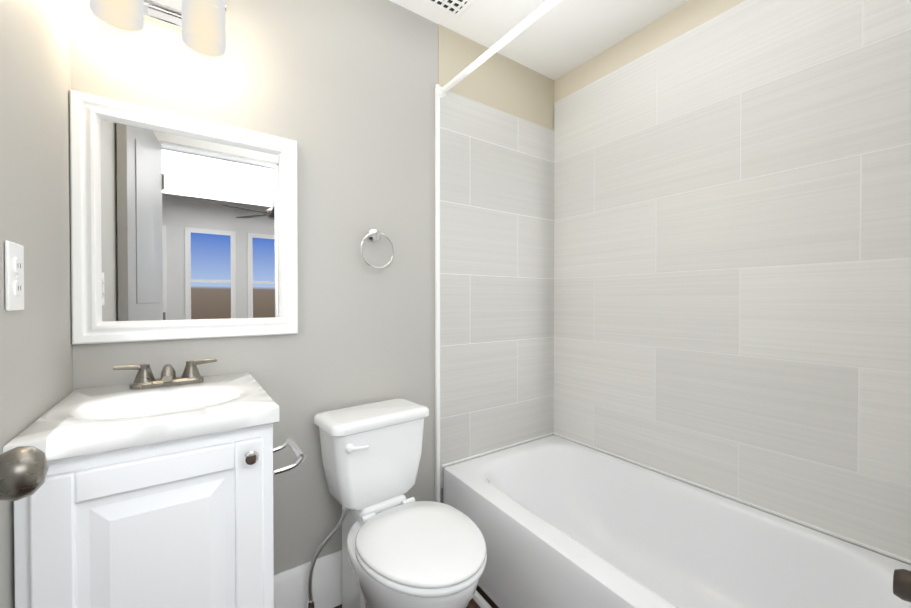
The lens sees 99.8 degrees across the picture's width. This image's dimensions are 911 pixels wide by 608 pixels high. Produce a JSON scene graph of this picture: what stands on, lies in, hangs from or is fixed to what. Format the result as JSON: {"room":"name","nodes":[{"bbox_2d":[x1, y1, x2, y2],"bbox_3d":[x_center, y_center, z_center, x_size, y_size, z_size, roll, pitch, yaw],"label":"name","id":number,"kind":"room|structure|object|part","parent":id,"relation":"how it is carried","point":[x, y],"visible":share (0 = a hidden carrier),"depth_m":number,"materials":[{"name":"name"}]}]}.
{"room":"bathroom","nodes":[
{"label":"bathroom","id":0,"kind":"room"},
{"bbox_2d":[0,0,72,607],"bbox_3d":[-0.609,-0.039,0.355,0.100,2.300,1.520,0,1,-35],"label":"wall","id":1,"kind":"structure","parent":0,"point":[36,364],"depth_m":0.75,"materials":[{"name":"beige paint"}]},
{"bbox_2d":[5,240,23,310],"bbox_3d":[-0.757,-0.047,0.660,0.008,0.116,0.072,0,1,-35],"label":"electrical outlet plate","id":2,"kind":"object","parent":1,"relation":"attached to","point":[14,276],"visible":1,"depth_m":0.65,"materials":[{"name":"white plastic"}]},
{"bbox_2d":[70,0,442,574],"bbox_3d":[-0.264,-0.051,1.586,2.080,2.300,0.100,0,1,-35],"label":"wall","id":3,"kind":"structure","parent":0,"point":[341,93],"depth_m":1.37,"materials":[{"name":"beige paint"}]},
{"bbox_2d":[89,0,225,56],"bbox_3d":[-0.799,-0.823,1.049,0.295,0.185,0.151,0,1,-35],"label":"sconce","id":4,"kind":"object","parent":3,"relation":"attached to","point":[200,25],"visible":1,"depth_m":1.05,"materials":[{"name":"beige glass"}]},
{"bbox_3d":[-0.861,-0.803,0.977,0.104,0.147,0.104,0,1,-35],"label":"lamp shade","id":5,"kind":"part","parent":4,"relation":"part of","materials":[{"name":"white glass"}]},
{"bbox_3d":[-0.710,-0.804,1.083,0.104,0.147,0.104,0,1,-35],"label":"lamp shade","id":6,"kind":"part","parent":4,"relation":"part of","materials":[{"name":"white glass"}]},
{"bbox_2d":[69,90,297,344],"bbox_3d":[-0.768,-0.224,1.151,0.554,0.655,0.029,0,1,-35],"label":"mirror","id":7,"kind":"object","parent":3,"relation":"attached to","point":[184,227],"visible":1,"depth_m":1.12,"materials":[{"name":"white"}]},
{"bbox_2d":[100,120,278,320],"bbox_3d":[-0.770,-0.224,1.154,0.444,0.545,0.001,0,1,-35],"label":"mirror glass","id":8,"kind":"object","parent":7,"relation":"attached to","point":[189,222],"depth_m":1.13,"materials":[{"name":"clear"}]},
{"bbox_2d":[274,550,341,607],"bbox_3d":[-0.362,1.006,1.456,0.678,0.190,0.016,0,1,-35],"label":"baseboard","id":9,"kind":"structure","parent":3,"relation":"attached to","point":[291,588],"depth_m":1.35,"materials":[{"name":"white"}]},
{"bbox_2d":[359,229,393,268],"bbox_3d":[-0.304,-0.210,1.465,0.141,0.156,0.048,0,1,-35],"label":"towel ring","id":10,"kind":"object","parent":3,"relation":"attached to","point":[373,235],"visible":0.92,"depth_m":1.46,"materials":[{"name":"silver metal"}]},
{"bbox_2d":[435,84,439,501],"bbox_3d":[-0.077,0.081,1.648,0.018,2.035,0.016,0,1,-35],"label":"trim","id":11,"kind":"structure","parent":3,"relation":"attached to","point":[437,298],"depth_m":1.64,"materials":[{"name":"white"}]},
{"bbox_2d":[472,590,491,607],"bbox_3d":[0.305,1.093,1.068,0.088,0.022,1.380,0,1,-35],"label":"trim","id":12,"kind":"structure","parent":3,"relation":"attached to","point":[479,599],"depth_m":1.40,"materials":[{"name":"white"}]},
{"bbox_2d":[438,24,553,130],"bbox_3d":[0.231,-1.066,1.861,0.743,0.275,0.004,0,1,-35],"label":"wall band","id":13,"kind":"object","parent":3,"relation":"attached to","point":[498,81],"visible":0.79,"depth_m":1.83,"materials":[{"name":"paint"}]},
{"bbox_2d":[440,91,553,488],"bbox_3d":[0.231,-0.066,1.865,0.749,1.725,0.012,0,1,-35],"label":"wall tile","id":14,"kind":"structure","parent":3,"relation":"attached to","point":[496,278],"depth_m":1.82,"materials":[{"name":"grey tile"}]},
{"bbox_2d":[436,0,560,97],"bbox_3d":[0.339,-0.901,1.072,0.048,0.048,1.394,0,1,-35],"label":"shower curtain rod","id":15,"kind":"object","parent":14,"relation":"attached to","point":[529,20],"visible":1,"depth_m":1.32,"materials":[{"name":"white metal"}]},
{"bbox_2d":[442,432,553,466],"bbox_3d":[0.238,0.699,1.866,0.720,0.007,0.006,0,1,-35],"label":"trim","id":16,"kind":"structure","parent":3,"relation":"attached to","point":[471,457],"depth_m":1.83,"materials":[{"name":"white"}]},
{"bbox_2d":[334,586,497,607],"bbox_3d":[1.391,1.161,-0.673,4.580,0.080,5.720,0,1,-35],"label":"floor","id":17,"kind":"structure","parent":0,"point":[472,604],"depth_m":1.41,"materials":[{"name":"brown wood"}]},
{"bbox_2d":[3,358,305,607],"bbox_3d":[-0.661,0.632,0.949,0.488,0.947,0.495,0,1,-35],"label":"bathroom vanity","id":18,"kind":"object","parent":17,"relation":"on","point":[151,492],"visible":0.98,"depth_m":0.76,"materials":[{"name":"white wood"}]},
{"bbox_3d":[-0.575,0.325,0.753,0.247,0.055,0.018,0,1,-35],"label":"door rail","id":19,"kind":"part","parent":18,"relation":"part of","materials":[{"name":"white wood"}]},
{"bbox_3d":[-0.578,0.640,0.760,0.247,0.575,0.008,0,1,-35],"label":"door panel","id":20,"kind":"part","parent":18,"relation":"part of","materials":[{"name":"white wood"}]},
{"bbox_2d":[113,358,216,388],"bbox_3d":[-0.769,0.190,1.025,0.228,0.064,0.132,0,1,-35],"label":"faucet","id":21,"kind":"object","parent":18,"relation":"on","point":[191,378],"depth_m":1.03,"materials":[{"name":"silver metal"}]},
{"bbox_3d":[-0.438,0.327,0.820,0.031,0.031,0.031,0,1,-35],"label":"door knob","id":22,"kind":"part","parent":18,"relation":"part of","materials":[{"name":"silver metal"}]},
{"bbox_3d":[-0.492,0.396,1.062,0.072,0.029,0.012,0,1,-35],"label":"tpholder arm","id":23,"kind":"part","parent":18,"relation":"part of"},
{"bbox_3d":[-0.409,0.397,0.943,0.072,0.029,0.012,0,1,-35],"label":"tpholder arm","id":24,"kind":"part","parent":18,"relation":"part of"},
{"bbox_2d":[305,398,486,607],"bbox_3d":[-0.175,0.740,1.194,0.402,0.727,0.620,0,1,-39],"label":"toilet","id":25,"kind":"object","parent":17,"relation":"on","point":[399,550],"visible":1,"depth_m":1.21,"materials":[{"name":"white ceramic"}]},
{"bbox_3d":[-0.303,0.455,1.213,0.058,0.012,0.012,6,5,-32],"label":"lever arm","id":26,"kind":"part","parent":25,"relation":"part of"},
{"bbox_3d":[-0.291,0.541,1.363,0.344,0.260,0.188,0,1,-39],"label":"tank","id":27,"kind":"part","parent":25,"relation":"part of","materials":[{"name":"white ceramic"}]},
{"bbox_3d":[-0.291,0.393,1.362,0.366,0.036,0.208,0,1,-39],"label":"tank lid","id":28,"kind":"part","parent":25,"relation":"part of","materials":[{"name":"white ceramic"}]},
{"bbox_3d":[-0.093,0.685,1.121,0.352,0.022,0.400,0,1,-39],"label":"seat lid","id":29,"kind":"part","parent":25,"relation":"part of","materials":[{"name":"white plastic"}]},
{"bbox_3d":[-0.092,0.706,1.119,0.356,0.020,0.399,0,1,-39],"label":"seat","id":30,"kind":"part","parent":25,"relation":"part of","materials":[{"name":"white plastic"}]},
{"bbox_2d":[443,435,910,607],"bbox_3d":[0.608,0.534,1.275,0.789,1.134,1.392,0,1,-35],"label":"tub","id":31,"kind":"object","parent":17,"relation":"on","point":[559,522],"visible":0.96,"depth_m":1.35,"materials":[{"name":"white ceramic"}]},
{"bbox_3d":[0.992,0.596,0.778,0.068,0.076,0.135,0,1,-35],"label":"spout","id":32,"kind":"part","parent":31,"relation":"part of","materials":[{"name":"brown metal"}]},
{"bbox_2d":[389,0,687,79],"bbox_3d":[0.172,-1.235,0.953,2.080,0.080,1.620,0,1,-35],"label":"ceiling","id":33,"kind":"structure","parent":0,"point":[560,39],"depth_m":1.65,"materials":[{"name":"paint"}]},
{"bbox_2d":[424,0,473,17],"bbox_3d":[-0.008,-1.190,1.376,0.280,0.015,0.340,0,1,-35],"label":"ceiling vent","id":34,"kind":"object","parent":33,"relation":"in","point":[462,9],"depth_m":1.53,"materials":[{"name":"white"}]},
{"bbox_3d":[-0.008,-1.187,1.376,0.240,0.001,0.300,0,1,-35],"label":"dark ceiling air vent","id":35,"kind":"part","parent":34,"relation":"part of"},
{"bbox_3d":[0.079,-1.186,1.438,0.010,0.005,0.300,0,1,-35],"label":"ceiling air vent slat","id":36,"kind":"part","parent":34,"relation":"part of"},
{"bbox_3d":[1.012,-0.050,1.492,0.100,2.300,1.520,0,1,-35],"label":"wall","id":37,"kind":"structure","parent":0,"visible":0},
{"bbox_2d":[554,0,744,102],"bbox_3d":[0.941,-1.137,1.491,0.004,0.125,1.416,0,1,-35],"label":"wall band","id":38,"kind":"object","parent":37,"relation":"attached to","point":[688,15],"visible":1,"depth_m":1.67,"materials":[{"name":"paint"}]},
{"bbox_2d":[554,432,910,563],"bbox_3d":[0.929,0.703,1.503,0.006,0.007,1.392,0,1,-35],"label":"trim","id":39,"kind":"structure","parent":37,"relation":"attached to","point":[805,524],"depth_m":1.32,"materials":[{"name":"white"}]},
{"bbox_2d":[554,0,910,564],"bbox_3d":[0.940,-0.137,1.495,0.012,1.875,1.408,0,1,-35],"label":"wall tile","id":40,"kind":"structure","parent":37,"relation":"attached to","point":[732,251],"depth_m":1.34,"materials":[{"name":"grey tile"}]},
{"bbox_3d":[-0.125,-0.034,-0.173,0.085,2.300,0.100,0,1,-35],"label":"wall","id":41,"kind":"structure","parent":0,"visible":0},
{"bbox_3d":[-0.318,0.107,0.149,0.043,1.997,0.645,-1,1,-43],"label":"door","id":42,"kind":"structure","parent":41,"relation":"in","visible":0},
{"bbox_2d":[0,446,48,500],"bbox_3d":[-0.454,0.171,0.376,0.076,0.066,0.066,-1,1,-43],"label":"door knob","id":43,"kind":"object","parent":42,"relation":"attached to","point":[23,471],"visible":1,"depth_m":0.38,"materials":[{"name":"silver metal"}]}
]}

